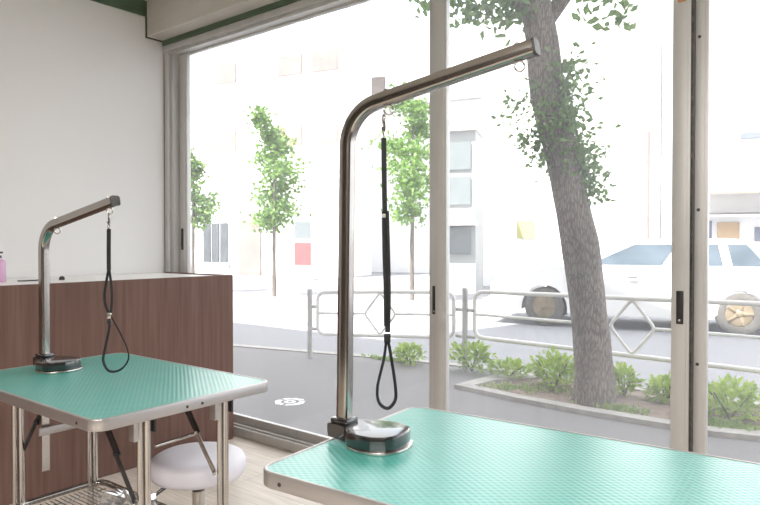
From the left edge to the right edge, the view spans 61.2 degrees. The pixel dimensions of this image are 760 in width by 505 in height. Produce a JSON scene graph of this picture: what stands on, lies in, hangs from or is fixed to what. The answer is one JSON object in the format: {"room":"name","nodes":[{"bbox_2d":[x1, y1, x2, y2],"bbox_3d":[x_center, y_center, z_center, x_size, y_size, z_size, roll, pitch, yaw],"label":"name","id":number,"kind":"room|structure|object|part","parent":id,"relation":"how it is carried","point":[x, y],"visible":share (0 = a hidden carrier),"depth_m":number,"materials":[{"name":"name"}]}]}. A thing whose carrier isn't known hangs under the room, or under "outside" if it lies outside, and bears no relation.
{"room":"pet grooming salon","nodes":[
{"label":"pet grooming salon","id":0,"kind":"room"},
{"bbox_2d":[0,0,164,278],"bbox_3d":[-3.631,-0.265,2.405,0.150,3.060,6.339,1,1,39],"label":"wall","id":1,"kind":"structure","parent":0,"point":[82,81],"depth_m":4.30,"materials":[{"name":"paint"}]},
{"bbox_2d":[91,0,146,16],"bbox_3d":[-3.575,-1.738,2.323,0.014,0.112,6.013,1,1,39],"label":"trim","id":2,"kind":"structure","parent":1,"relation":"attached to","point":[139,7],"depth_m":4.57,"materials":[{"name":"green paint"}]},
{"bbox_2d":[145,17,164,250],"bbox_3d":[-1.656,-0.243,4.755,0.009,2.948,0.162,1,1,39],"label":"trim","id":3,"kind":"structure","parent":1,"relation":"attached to","point":[145,17],"depth_m":4.80,"materials":[{"name":"grey metal"}]},
{"bbox_2d":[164,52,179,271],"bbox_3d":[-1.537,-0.135,4.841,0.079,2.730,0.142,1,1,39],"label":"trim","id":4,"kind":"structure","parent":1,"relation":"attached to","point":[171,62],"depth_m":4.79,"materials":[{"name":"metal"}]},
{"bbox_2d":[162,0,299,45],"bbox_3d":[1.146,-1.524,2.663,6.956,0.035,0.150,1,1,39],"label":"trim","id":5,"kind":"structure","parent":1,"relation":"attached to","point":[280,3],"depth_m":4.29,"materials":[{"name":"green paint"}]},
{"bbox_2d":[163,0,371,55],"bbox_3d":[1.152,-1.474,2.679,6.966,0.066,0.160,1,1,39],"label":"trim","id":6,"kind":"structure","parent":1,"relation":"attached to","point":[302,8],"depth_m":4.17,"materials":[{"name":"metal"}]},
{"bbox_2d":[233,422,315,452],"bbox_3d":[1.159,1.223,2.727,6.966,0.075,0.156,1,1,39],"label":"trim","id":7,"kind":"structure","parent":1,"relation":"attached to","point":[272,439],"depth_m":4.12,"materials":[{"name":"metal"}]},
{"bbox_2d":[435,0,691,450],"bbox_3d":[0.770,-0.130,2.960,1.221,2.675,0.047,1,1,39],"label":"window","id":8,"kind":"structure","parent":7,"relation":"attached to","point":[681,92],"depth_m":2.61,"materials":[{"name":"metal"}]},
{"bbox_3d":[1.212,0.222,2.595,0.028,0.135,0.010,1,1,39],"label":"pull handle","id":9,"kind":"part","parent":8,"relation":"part of","materials":[{"name":"metal"}]},
{"bbox_2d":[688,0,710,453],"bbox_3d":[1.752,-0.120,2.217,1.268,2.675,0.076,1,1,39],"label":"window frame","id":10,"kind":"structure","parent":7,"relation":"attached to","point":[701,9],"depth_m":2.58,"materials":[{"name":"metal"}]},
{"bbox_2d":[179,0,435,443],"bbox_3d":[-0.576,-0.147,4.092,2.356,2.675,0.047,1,1,39],"label":"window","id":11,"kind":"structure","parent":1,"relation":"in","point":[184,59],"depth_m":4.20,"materials":[{"name":"metal"}]},
{"bbox_3d":[-1.474,-0.099,4.792,0.028,0.160,0.010,1,1,39],"label":"pull handle","id":12,"kind":"part","parent":11,"relation":"part of","materials":[{"name":"metal"}]},
{"bbox_3d":[0.289,0.251,3.390,0.028,0.150,0.010,1,1,39],"label":"pull handle","id":13,"kind":"part","parent":11,"relation":"part of","materials":[{"name":"metal"}]},
{"bbox_2d":[11,435,323,504],"bbox_3d":[-0.837,1.357,0.226,7.266,0.120,6.379,1,1,39],"label":"floor","id":14,"kind":"structure","parent":0,"point":[249,488],"depth_m":3.39,"materials":[{"name":"brown wood"}]},
{"bbox_2d":[0,272,232,504],"bbox_3d":[-2.619,0.713,2.878,0.841,1.090,4.219,1,1,39],"label":"counter","id":15,"kind":"object","parent":14,"relation":"on","point":[178,317],"depth_m":3.63,"materials":[{"name":"brown wood"}]},
{"bbox_2d":[0,251,5,281],"bbox_3d":[-2.132,0.080,3.592,0.068,0.172,0.068,1,1,39],"label":"pump bottle","id":16,"kind":"object","parent":15,"relation":"on","point":[2,262],"visible":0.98,"depth_m":3.58,"materials":[{"name":"pink plastic"}]},
{"bbox_2d":[0,273,213,285],"bbox_3d":[-2.640,0.193,2.869,0.811,0.032,4.189,1,1,39],"label":"countertop","id":17,"kind":"structure","parent":15,"relation":"on","point":[13,281],"depth_m":4.08,"materials":[{"name":"white laminate"}]},
{"bbox_3d":[-1.290,0.690,4.497,0.721,1.090,0.030,1,1,39],"label":"panel","id":18,"kind":"part","parent":15,"relation":"part of","materials":[{"name":"white laminate"}]},
{"bbox_2d":[0,353,267,504],"bbox_3d":[-1.036,0.874,2.476,1.051,0.780,0.705,1,1,38],"label":"table","id":19,"kind":"object","parent":14,"relation":"on","point":[92,399],"visible":1,"depth_m":2.34,"materials":[{"name":"teal rubber"},{"name":"aluminium"},{"name":"steel"}]},
{"bbox_3d":[-1.454,0.888,2.582,0.025,0.750,0.047,1,1,38],"label":"leg","id":20,"kind":"part","parent":19,"relation":"part of","materials":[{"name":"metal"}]},
{"bbox_3d":[-1.396,0.728,2.557,0.129,0.149,0.012,1,1,38],"label":"stay arm","id":21,"kind":"part","parent":19,"relation":"part of","materials":[{"name":"metal"}]},
{"bbox_2d":[33,195,120,373],"bbox_3d":[-1.211,0.134,2.556,0.552,0.698,0.171,1,1,35],"label":"stand","id":22,"kind":"object","parent":19,"relation":"attached to","point":[45,362],"visible":1,"depth_m":2.65,"materials":[{"name":"silver metal"}]},
{"bbox_3d":[-1.312,0.478,2.631,0.154,0.008,0.171,1,1,35],"label":"foot plate","id":23,"kind":"part","parent":22,"relation":"part of","materials":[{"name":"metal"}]},
{"bbox_2d":[102,213,128,372],"bbox_3d":[-1.000,0.152,2.425,0.104,0.606,0.021,0,1,5],"label":"leash","id":24,"kind":"object","parent":22,"relation":"hanging from","point":[108,274],"visible":1,"depth_m":2.42,"materials":[{"name":"fabric"}]},
{"bbox_3d":[-1.266,0.884,2.826,0.025,0.750,0.047,1,1,38],"label":"leg","id":25,"kind":"part","parent":19,"relation":"part of","materials":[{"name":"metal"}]},
{"bbox_3d":[-0.837,0.734,2.099,0.129,0.149,0.012,1,1,38],"label":"stay arm","id":26,"kind":"part","parent":19,"relation":"part of","materials":[{"name":"metal"}]},
{"bbox_2d":[98,488,159,504],"bbox_3d":[-1.003,0.990,2.556,0.341,0.095,0.186,0,1,21],"label":"plastic bag","id":27,"kind":"object","parent":19,"relation":"on","point":[120,496],"visible":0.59,"depth_m":2.54,"materials":[{"name":"plastic"}]},
{"bbox_3d":[-0.768,0.895,2.092,0.025,0.750,0.047,1,1,38],"label":"leg","id":28,"kind":"part","parent":19,"relation":"part of","materials":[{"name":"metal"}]},
{"bbox_3d":[-0.747,0.554,2.115,0.024,0.070,0.010,1,1,38],"label":"hinge plate","id":29,"kind":"part","parent":19,"relation":"part of","materials":[{"name":"metal"}]},
{"bbox_3d":[-0.643,0.731,2.351,0.129,0.149,0.012,1,1,38],"label":"stay arm","id":30,"kind":"part","parent":19,"relation":"part of","materials":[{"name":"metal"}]},
{"bbox_3d":[-0.574,0.891,2.345,0.025,0.750,0.047,1,1,38],"label":"leg","id":31,"kind":"part","parent":19,"relation":"part of","materials":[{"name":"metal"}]},
{"bbox_3d":[-0.553,0.551,2.367,0.024,0.070,0.010,1,1,38],"label":"hinge plate","id":32,"kind":"part","parent":19,"relation":"part of","materials":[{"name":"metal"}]},
{"bbox_2d":[151,442,245,504],"bbox_3d":[-0.747,1.048,2.705,0.460,0.425,0.439,1,1,39],"label":"stool","id":33,"kind":"object","parent":14,"relation":"on","point":[185,467],"visible":0.88,"depth_m":2.58,"materials":[{"name":"white leather"}]},
{"bbox_3d":[-0.879,0.983,2.662,0.180,0.099,0.041,0,1,-16],"label":"lever","id":34,"kind":"part","parent":33,"relation":"part of","materials":[{"name":"black plastic"}]},
{"bbox_2d":[264,407,759,504],"bbox_3d":[0.343,0.889,1.480,1.051,0.780,0.705,1,1,34],"label":"table","id":35,"kind":"object","parent":14,"relation":"on","point":[454,458],"visible":0.93,"depth_m":1.47,"materials":[{"name":"teal rubber"}]},
{"bbox_2d":[327,37,540,456],"bbox_3d":[0.113,0.009,1.578,0.553,0.980,0.171,1,1,33],"label":"stand","id":36,"kind":"object","parent":35,"relation":"attached to","point":[384,438],"visible":1,"depth_m":1.68,"materials":[{"name":"silver metal"}]},
{"bbox_3d":[0.004,0.493,1.651,0.154,0.008,0.171,1,1,33],"label":"foot plate","id":37,"kind":"part","parent":36,"relation":"part of","materials":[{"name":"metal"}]},
{"bbox_2d":[376,114,397,409],"bbox_3d":[0.017,0.025,1.638,0.054,0.756,0.020,0,1,12],"label":"leash","id":38,"kind":"object","parent":36,"relation":"hanging from","point":[385,214],"visible":1,"depth_m":1.64,"materials":[{"name":"fabric"}]},
{"bbox_2d":[486,354,536,377],"bbox_3d":[1.239,1.093,6.161,0.458,0.222,0.454,0,1,1],"label":"shrub","id":39,"kind":"object","parent":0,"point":[492,364],"visible":0.96,"depth_m":6.09,"materials":[{"name":"green plant"}]},
{"bbox_3d":[1.245,1.136,6.162,0.297,0.138,0.231,0,1,31],"label":"stem","id":40,"kind":"part","parent":39,"relation":"part of","materials":[{"name":"green plant"}]},
{"bbox_3d":[-0.778,-1.839,0.254,7.266,0.150,6.569,1,1,39],"label":"ceiling","id":41,"kind":"structure","parent":0,"visible":0},
{"bbox_2d":[147,0,279,40],"bbox_3d":[1.132,-1.670,2.645,6.958,0.257,0.354,1,1,39],"label":"beam","id":42,"kind":"structure","parent":41,"relation":"attached to","point":[166,19],"depth_m":4.39,"materials":[{"name":"paint"}]},
{"label":"outside","id":43,"kind":"structure","parent":0,"visible":0},
{"bbox_2d":[233,347,759,462],"bbox_3d":[1.167,1.307,4.691,28.000,0.150,3.040,1,1,39],"label":"pavement","id":44,"kind":"structure","parent":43,"point":[288,374],"depth_m":5.27,"materials":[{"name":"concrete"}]},
{"bbox_2d":[275,398,304,405],"bbox_3d":[-0.734,1.221,5.255,0.257,0.001,0.262,1,1,39],"label":"manhole cover","id":45,"kind":"object","parent":44,"relation":"on","point":[287,399],"visible":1,"depth_m":5.26,"materials":[{"name":"white metal"}]},
{"bbox_2d":[307,288,455,357],"bbox_3d":[-0.022,0.791,6.926,1.747,0.817,0.064,0,1,24],"label":"fence","id":46,"kind":"object","parent":44,"relation":"on","point":[310,306],"visible":0.95,"depth_m":6.96,"materials":[{"name":"white metal"}]},
{"bbox_3d":[-0.793,0.799,7.265,0.064,0.791,0.062,1,1,39],"label":"post","id":47,"kind":"part","parent":46,"relation":"part of","materials":[{"name":"grey metal"}]},
{"bbox_3d":[-0.434,0.671,7.100,0.581,0.046,0.028,0,1,24],"label":"rail","id":48,"kind":"part","parent":46,"relation":"part of","materials":[{"name":"grey metal"}]},
{"bbox_3d":[0.028,0.660,6.894,1.631,0.554,0.042,0,1,24],"label":"rail frame","id":49,"kind":"part","parent":46,"relation":"part of","materials":[{"name":"grey metal"}]},
{"bbox_3d":[0.462,0.646,6.701,0.642,0.048,0.028,0,1,24],"label":"rail","id":50,"kind":"part","parent":46,"relation":"part of","materials":[{"name":"white metal"}]},
{"bbox_2d":[392,341,426,365],"bbox_3d":[0.303,1.075,6.872,0.406,0.264,0.386,1,1,39],"label":"shrub","id":51,"kind":"object","parent":44,"relation":"on","point":[404,348],"visible":0.99,"depth_m":6.83,"materials":[{"name":"green plant"}]},
{"bbox_3d":[0.303,1.110,6.848,0.189,0.168,0.238,-1,1,-34],"label":"stem","id":52,"kind":"part","parent":51,"relation":"part of","materials":[{"name":"green plant"}]},
{"bbox_2d":[449,339,496,372],"bbox_3d":[0.924,1.048,6.482,0.547,0.345,0.474,1,1,39],"label":"shrub","id":53,"kind":"object","parent":44,"relation":"on","point":[478,349],"visible":0.99,"depth_m":6.41,"materials":[{"name":"green plant"}]},
{"bbox_3d":[0.913,1.083,6.489,0.269,0.232,0.256,0,1,28],"label":"stem","id":54,"kind":"part","parent":53,"relation":"part of","materials":[{"name":"green plant"}]},
{"bbox_2d":[408,0,638,407],"bbox_3d":[1.328,-1.522,5.196,3.067,5.592,2.994,1,1,39],"label":"street tree","id":55,"kind":"object","parent":44,"relation":"on","point":[556,125],"visible":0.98,"depth_m":5.05,"materials":[{"name":"grey plant"}]},
{"bbox_2d":[361,353,759,430],"bbox_3d":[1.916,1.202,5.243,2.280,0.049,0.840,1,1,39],"label":"ground","id":56,"kind":"structure","parent":44,"relation":"on","point":[658,410],"depth_m":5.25,"materials":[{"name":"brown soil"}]},
{"bbox_2d":[522,346,573,388],"bbox_3d":[1.548,1.039,5.728,0.613,0.412,0.496,1,1,39],"label":"shrub","id":57,"kind":"object","parent":56,"relation":"on","point":[541,364],"visible":0.86,"depth_m":5.66,"materials":[{"name":"green plant"}]},
{"bbox_3d":[1.556,1.087,5.684,0.321,0.248,0.252,0,1,-1],"label":"stem","id":58,"kind":"part","parent":57,"relation":"part of","materials":[{"name":"green plant"}]},
{"bbox_2d":[614,361,645,396],"bbox_3d":[2.041,1.067,5.364,0.268,0.327,0.298,0,1,-20],"label":"shrub","id":59,"kind":"object","parent":56,"relation":"on","point":[620,372],"visible":0.88,"depth_m":5.34,"materials":[{"name":"green plant"}]},
{"bbox_3d":[2.047,1.111,5.362,0.138,0.206,0.133,0,1,-21],"label":"stem","id":60,"kind":"part","parent":59,"relation":"part of","materials":[{"name":"green plant"}]},
{"bbox_2d":[640,370,670,403],"bbox_3d":[2.303,1.086,5.178,0.393,0.263,0.370,1,1,39],"label":"shrub","id":61,"kind":"object","parent":56,"relation":"on","point":[662,381],"visible":0.66,"depth_m":5.16,"materials":[{"name":"green plant"}]},
{"bbox_2d":[708,373,759,421],"bbox_3d":[2.574,1.061,4.724,0.502,0.362,0.590,-1,1,-40],"label":"shrub","id":62,"kind":"object","parent":56,"relation":"on","point":[746,404],"visible":0.82,"depth_m":4.66,"materials":[{"name":"green plant"}]},
{"bbox_3d":[2.559,1.117,4.730,0.333,0.217,0.335,1,1,39],"label":"stem","id":63,"kind":"part","parent":62,"relation":"part of","materials":[{"name":"green plant"}]},
{"bbox_2d":[454,374,759,441],"bbox_3d":[1.896,1.205,5.243,2.550,0.038,1.045,1,1,39],"label":"edging","id":64,"kind":"object","parent":44,"relation":"on","point":[472,386],"visible":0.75,"depth_m":4.93,"materials":[{"name":"concrete"}]},
{"bbox_2d":[455,287,759,373],"bbox_3d":[2.434,0.789,5.256,4.277,0.869,0.067,1,1,39],"label":"fence","id":65,"kind":"object","parent":44,"relation":"on","point":[631,299],"visible":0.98,"depth_m":5.59,"materials":[{"name":"white metal"}]},
{"bbox_3d":[0.864,0.780,6.525,0.064,0.851,0.062,1,1,39],"label":"post","id":66,"kind":"part","parent":65,"relation":"part of","materials":[{"name":"grey metal"}]},
{"bbox_3d":[1.480,0.628,6.039,1.356,0.030,0.028,1,1,39],"label":"rail","id":67,"kind":"part","parent":65,"relation":"part of","materials":[{"name":"grey metal"}]},
{"bbox_3d":[2.717,0.645,5.030,1.070,0.029,0.028,1,1,39],"label":"rail","id":68,"kind":"part","parent":65,"relation":"part of","materials":[{"name":"grey metal"}]},
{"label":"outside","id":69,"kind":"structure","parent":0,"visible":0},
{"bbox_2d":[233,272,759,401],"bbox_3d":[2.696,1.076,23.448,115.000,0.168,100.000,1,1,39],"label":"road","id":70,"kind":"structure","parent":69,"point":[260,318],"depth_m":10.27,"materials":[{"name":"grey asphalt"}]},
{"bbox_2d":[191,147,221,272],"bbox_3d":[-5.047,-0.872,16.991,1.697,3.912,1.593,0,1,-4],"label":"ginkgo tree","id":71,"kind":"object","parent":70,"relation":"on","point":[203,213],"visible":0.64,"depth_m":16.96,"materials":[{"name":"green plant"}]},
{"bbox_2d":[239,104,311,296],"bbox_3d":[-2.528,-1.312,16.111,1.789,4.816,2.263,-1,1,-38],"label":"ginkgo tree","id":72,"kind":"object","parent":70,"relation":"on","point":[277,145],"visible":1,"depth_m":15.95,"materials":[{"name":"green plant"}]},
{"bbox_2d":[190,0,375,277],"bbox_3d":[-6.034,-4.739,27.862,11.600,11.330,2.800,0,1,25],"label":"building","id":73,"kind":"structure","parent":70,"relation":"on","point":[313,73],"depth_m":26.04,"materials":[{"name":"paint"}]},
{"bbox_3d":[-6.979,0.596,27.195,1.500,0.220,0.100,0,1,25],"label":"window sill","id":74,"kind":"part","parent":73,"relation":"part of","materials":[{"name":"white concrete"}]},
{"bbox_2d":[293,219,316,279],"bbox_3d":[-2.712,-0.106,23.188,0.720,2.200,0.620,0,1,9],"label":"vending machine","id":75,"kind":"object","parent":70,"relation":"on","point":[304,230],"visible":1,"depth_m":22.89,"materials":[{"name":"white metal"}]},
{"bbox_3d":[-2.756,0.048,22.898,0.600,0.800,0.030,0,1,9],"label":"panel","id":76,"kind":"part","parent":75,"relation":"part of","materials":[{"name":"red ceramic"}]},
{"bbox_2d":[361,81,429,299],"bbox_3d":[0.698,-1.424,14.701,1.931,5.082,2.096,0,1,-14],"label":"ginkgo tree","id":77,"kind":"object","parent":70,"relation":"on","point":[412,178],"visible":0.83,"depth_m":14.68,"materials":[{"name":"green plant"}]},
{"bbox_2d":[371,89,480,272],"bbox_3d":[4.667,-3.012,29.428,11.600,7.830,4.400,0,1,25],"label":"building","id":78,"kind":"structure","parent":70,"relation":"on","point":[465,106],"depth_m":29.22,"materials":[{"name":"paint"}]},
{"bbox_2d":[371,76,385,94],"bbox_3d":[-0.333,-7.629,30.503,1.240,1.372,0.120,0,1,19],"label":"signboard","id":79,"kind":"object","parent":78,"relation":"on","point":[378,84],"visible":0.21,"depth_m":30.36},
{"bbox_2d":[449,124,484,291],"bbox_3d":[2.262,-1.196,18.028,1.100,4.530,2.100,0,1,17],"label":"building","id":80,"kind":"structure","parent":70,"relation":"on","point":[466,140],"depth_m":17.45,"materials":[{"name":"tile"}]},
{"bbox_2d":[233,344,759,403],"bbox_3d":[1.617,1.316,5.405,28.197,0.212,1.697,1,1,32],"label":"kerb","id":81,"kind":"object","parent":70,"relation":"on","point":[234,345],"visible":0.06,"depth_m":7.57,"materials":[{"name":"concrete"}]},
{"bbox_2d":[481,0,662,285],"bbox_3d":[6.002,-4.127,20.120,5.250,10.330,3.300,0,1,25],"label":"building","id":82,"kind":"structure","parent":70,"relation":"on","point":[521,231],"depth_m":18.61,"materials":[{"name":"paint"}]},
{"bbox_3d":[7.005,0.026,18.226,0.900,2.080,0.080,0,1,25],"label":"door","id":83,"kind":"part","parent":82,"relation":"part of","materials":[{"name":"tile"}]},
{"bbox_2d":[488,238,759,334],"bbox_3d":[4.190,0.478,10.523,4.525,1.400,2.020,0,1,24],"label":"car","id":84,"kind":"object","parent":70,"relation":"on","point":[633,267],"visible":0.75,"depth_m":9.73,"materials":[{"name":"white paint"}]},
{"bbox_2d":[646,131,649,238],"bbox_3d":[6.262,-0.852,14.991,0.070,3.930,0.067,1,1,39],"label":"pole","id":85,"kind":"object","parent":70,"relation":"on","point":[648,132],"visible":0.66,"depth_m":14.96,"materials":[{"name":"white metal"}]},
{"bbox_2d":[709,0,759,293],"bbox_3d":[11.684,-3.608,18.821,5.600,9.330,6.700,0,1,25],"label":"building","id":86,"kind":"structure","parent":70,"relation":"on","point":[734,182],"depth_m":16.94,"materials":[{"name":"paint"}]},
{"bbox_3d":[8.714,0.114,17.308,0.400,1.930,0.080,0,1,25],"label":"door","id":87,"kind":"part","parent":86,"relation":"part of","materials":[{"name":"white"}]}
]}

